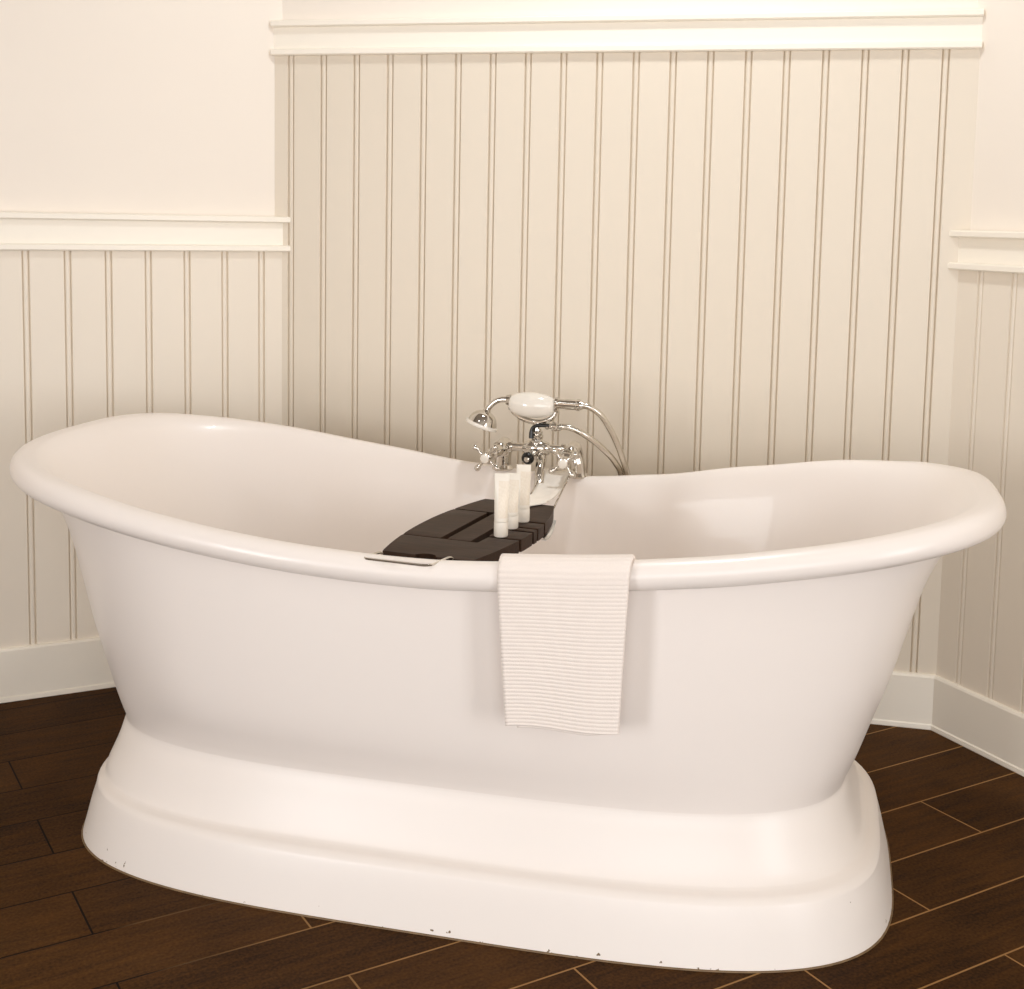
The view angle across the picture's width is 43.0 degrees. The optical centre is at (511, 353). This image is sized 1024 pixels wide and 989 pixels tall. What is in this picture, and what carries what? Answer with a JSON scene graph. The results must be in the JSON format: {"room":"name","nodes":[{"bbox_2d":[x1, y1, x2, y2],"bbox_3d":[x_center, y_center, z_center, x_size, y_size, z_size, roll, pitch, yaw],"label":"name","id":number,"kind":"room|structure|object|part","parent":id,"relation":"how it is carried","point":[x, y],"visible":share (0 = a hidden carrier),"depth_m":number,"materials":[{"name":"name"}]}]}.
{"room":"bathroom","nodes":[
{"label":"bathroom","id":0,"kind":"room"},
{"bbox_2d":[0,0,281,648],"bbox_3d":[-1.716,-0.448,2.648,2.660,2.550,0.090,-2,7,-27],"label":"wall","id":1,"kind":"structure","parent":0,"point":[86,336],"depth_m":3.04,"materials":[{"name":"beige paint"}]},
{"bbox_2d":[0,636,115,702],"bbox_3d":[-1.740,0.762,2.734,2.620,0.127,0.044,-2,7,-27],"label":"baseboard","id":2,"kind":"structure","parent":1,"relation":"attached to","point":[41,670],"depth_m":3.05,"materials":[{"name":"beige paint"}]},
{"bbox_2d":[0,212,290,251],"bbox_3d":[-1.719,-0.256,2.627,2.624,0.086,0.044,-2,7,-27],"label":"trim","id":3,"kind":"structure","parent":1,"relation":"attached to","point":[19,231],"depth_m":3.04,"materials":[{"name":"beige paint"}]},
{"bbox_2d":[0,687,1023,988],"bbox_3d":[-0.282,1.121,0.672,5.458,0.100,5.900,1,6,0],"label":"floor","id":4,"kind":"structure","parent":0,"point":[952,815],"depth_m":2.11,"materials":[{"name":"brown wood"}]},
{"bbox_2d":[9,413,1006,972],"bbox_3d":[-0.041,0.533,2.438,1.771,0.709,0.861,3,6,14],"label":"bathtub","id":5,"kind":"object","parent":4,"relation":"on","point":[312,727],"visible":0.92,"depth_m":2.10,"materials":[{"name":"white ceramic"}]},
{"bbox_2d":[364,476,569,566],"bbox_3d":[-0.011,0.313,2.391,0.202,0.060,0.824,3,6,21],"label":"tray","id":6,"kind":"object","parent":5,"relation":"on","point":[465,532],"visible":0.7,"depth_m":2.20,"materials":[{"name":"brown wood"}]},
{"bbox_3d":[-0.153,0.329,2.070,0.131,0.029,0.122,3,6,21],"label":"wire handle","id":7,"kind":"part","parent":6,"relation":"part of","materials":[{"name":"silver metal"}]},
{"bbox_2d":[494,473,509,537],"bbox_3d":[-0.018,0.255,2.196,0.026,0.108,0.024,2,6,8],"label":"toiletry tube","id":8,"kind":"object","parent":6,"relation":"on","point":[501,480],"visible":1,"depth_m":2.19,"materials":[{"name":"plastic"}]},
{"bbox_3d":[-0.015,0.246,2.188,0.017,0.062,0.011,2,6,8],"label":"printed panel","id":9,"kind":"part","parent":8,"relation":"part of","materials":[{"name":"white plastic"}]},
{"bbox_2d":[505,473,518,528],"bbox_3d":[0.000,0.255,2.256,0.026,0.097,0.024,3,6,16],"label":"toiletry tube","id":10,"kind":"object","parent":6,"relation":"on","point":[513,507],"visible":0.7,"depth_m":2.25,"materials":[{"name":"plastic"}]},
{"bbox_3d":[0.002,0.246,2.248,0.017,0.056,0.011,3,6,16],"label":"printed panel","id":11,"kind":"part","parent":10,"relation":"part of","materials":[{"name":"white plastic"}]},
{"bbox_2d":[517,464,530,522],"bbox_3d":[0.020,0.247,2.306,0.026,0.102,0.024,2,6,7],"label":"toiletry tube","id":12,"kind":"object","parent":6,"relation":"on","point":[524,471],"visible":0.83,"depth_m":2.30,"materials":[{"name":"plastic"}]},
{"bbox_3d":[0.023,0.238,2.298,0.017,0.059,0.011,2,6,7],"label":"printed panel","id":13,"kind":"part","parent":12,"relation":"part of","materials":[{"name":"white plastic"}]},
{"bbox_2d":[530,468,568,505],"bbox_3d":[0.063,0.274,2.602,0.071,0.023,0.376,3,6,13],"label":"washcloth","id":14,"kind":"object","parent":6,"relation":"on","point":[553,484],"visible":0.84,"depth_m":2.66,"materials":[{"name":"white fabric"}]},
{"bbox_3d":[0.069,0.279,2.600,0.064,0.017,0.380,2,6,9],"label":"wire handle","id":15,"kind":"part","parent":6,"relation":"part of","materials":[{"name":"silver metal"}]},
{"bbox_2d":[472,405,588,485],"bbox_3d":[0.043,0.192,2.733,0.225,0.167,0.164,3,6,14],"label":"tap","id":16,"kind":"object","parent":5,"relation":"attached to","point":[536,448],"visible":1,"depth_m":2.74,"materials":[{"name":"silver metal"}]},
{"bbox_3d":[-0.053,0.215,2.688,0.061,0.061,0.018,3,6,22],"label":"cross handle","id":17,"kind":"part","parent":16,"relation":"part of","materials":[{"name":"silver metal"}]},
{"bbox_3d":[-0.023,0.214,2.797,0.047,0.073,0.077,3,6,14],"label":"tap leg","id":18,"kind":"part","parent":16,"relation":"part of","materials":[{"name":"silver metal"}]},
{"bbox_3d":[0.033,0.219,2.722,0.027,0.027,0.018,3,6,14],"label":"diverter knob","id":19,"kind":"part","parent":16,"relation":"part of","materials":[{"name":"black plastic"}]},
{"bbox_3d":[0.042,0.210,2.740,0.020,0.021,0.033,3,6,14],"label":"diverter stem","id":20,"kind":"part","parent":16,"relation":"part of","materials":[{"name":"silver metal"}]},
{"bbox_3d":[0.057,0.164,2.748,0.042,0.034,0.011,1,6,0],"label":"diverter lever","id":21,"kind":"part","parent":16,"relation":"part of","materials":[{"name":"silver metal"}]},
{"bbox_3d":[0.060,0.241,2.728,0.024,0.072,0.078,2,6,6],"label":"spout","id":22,"kind":"part","parent":16,"relation":"part of","materials":[{"name":"silver metal"}]},
{"bbox_2d":[466,392,630,475],"bbox_3d":[0.088,0.322,2.792,0.381,0.483,0.092,1,6,2],"label":"shower","id":23,"kind":"object","parent":16,"relation":"on","point":[525,404],"visible":0.77,"depth_m":2.74,"materials":[{"name":"silver metal"}]},
{"bbox_3d":[-0.065,0.152,2.787,0.068,0.030,0.072,3,6,14],"label":"spray plate","id":24,"kind":"part","parent":23,"relation":"part of","materials":[{"name":"white ceramic"}]},
{"bbox_2d":[545,422,560,431],"bbox_3d":[0.088,0.154,2.748,0.035,0.020,0.020,3,6,14],"label":"faucet","id":25,"kind":"object","parent":16,"relation":"attached to","point":[554,426],"depth_m":2.74,"materials":[{"name":"silver metal"}]},
{"bbox_3d":[0.105,0.223,2.649,0.063,0.063,0.018,3,6,14],"label":"cross handle","id":26,"kind":"part","parent":16,"relation":"part of","materials":[{"name":"silver metal"}]},
{"bbox_3d":[0.137,0.225,2.758,0.047,0.080,0.076,3,6,14],"label":"tap leg","id":27,"kind":"part","parent":16,"relation":"part of","materials":[{"name":"silver metal"}]},
{"bbox_2d":[497,553,635,735],"bbox_3d":[0.081,0.438,2.001,0.206,0.279,0.076,3,6,14],"label":"hand towel","id":28,"kind":"object","parent":5,"relation":"hanging from","point":[563,617],"visible":0.98,"depth_m":1.97,"materials":[{"name":"fabric"}]},
{"bbox_2d":[275,0,979,674],"bbox_3d":[0.220,-0.453,3.047,1.708,2.550,0.090,2,6,13],"label":"wall","id":29,"kind":"structure","parent":0,"point":[733,258],"depth_m":3.01,"materials":[{"name":"beige paint"}]},
{"bbox_2d":[270,9,983,55],"bbox_3d":[0.216,-0.732,2.981,1.634,0.083,0.044,2,6,13],"label":"trim","id":30,"kind":"structure","parent":29,"relation":"attached to","point":[943,29],"depth_m":2.95,"materials":[{"name":"beige paint"}]},
{"bbox_2d":[870,671,934,729],"bbox_3d":[0.186,0.756,3.139,1.623,0.127,0.044,2,6,13],"label":"baseboard","id":31,"kind":"structure","parent":29,"relation":"attached to","point":[906,701],"depth_m":2.96,"materials":[{"name":"beige paint"}]},
{"bbox_2d":[936,0,1023,713],"bbox_3d":[1.704,-0.255,1.439,0.090,2.550,3.260,-2,7,-26],"label":"wall","id":32,"kind":"structure","parent":0,"point":[980,649],"depth_m":2.77,"materials":[{"name":"beige paint"}]},
{"bbox_2d":[931,675,1023,776],"bbox_3d":[1.658,0.954,1.530,0.044,0.127,3.215,-2,7,-26],"label":"baseboard","id":33,"kind":"structure","parent":32,"relation":"attached to","point":[993,730],"depth_m":2.82,"materials":[{"name":"beige paint"}]},
{"bbox_2d":[947,230,1023,273],"bbox_3d":[1.675,-0.064,1.423,0.048,0.086,3.218,-2,7,-26],"label":"trim","id":34,"kind":"structure","parent":32,"relation":"attached to","point":[986,251],"depth_m":2.76,"materials":[{"name":"beige paint"}]}
]}

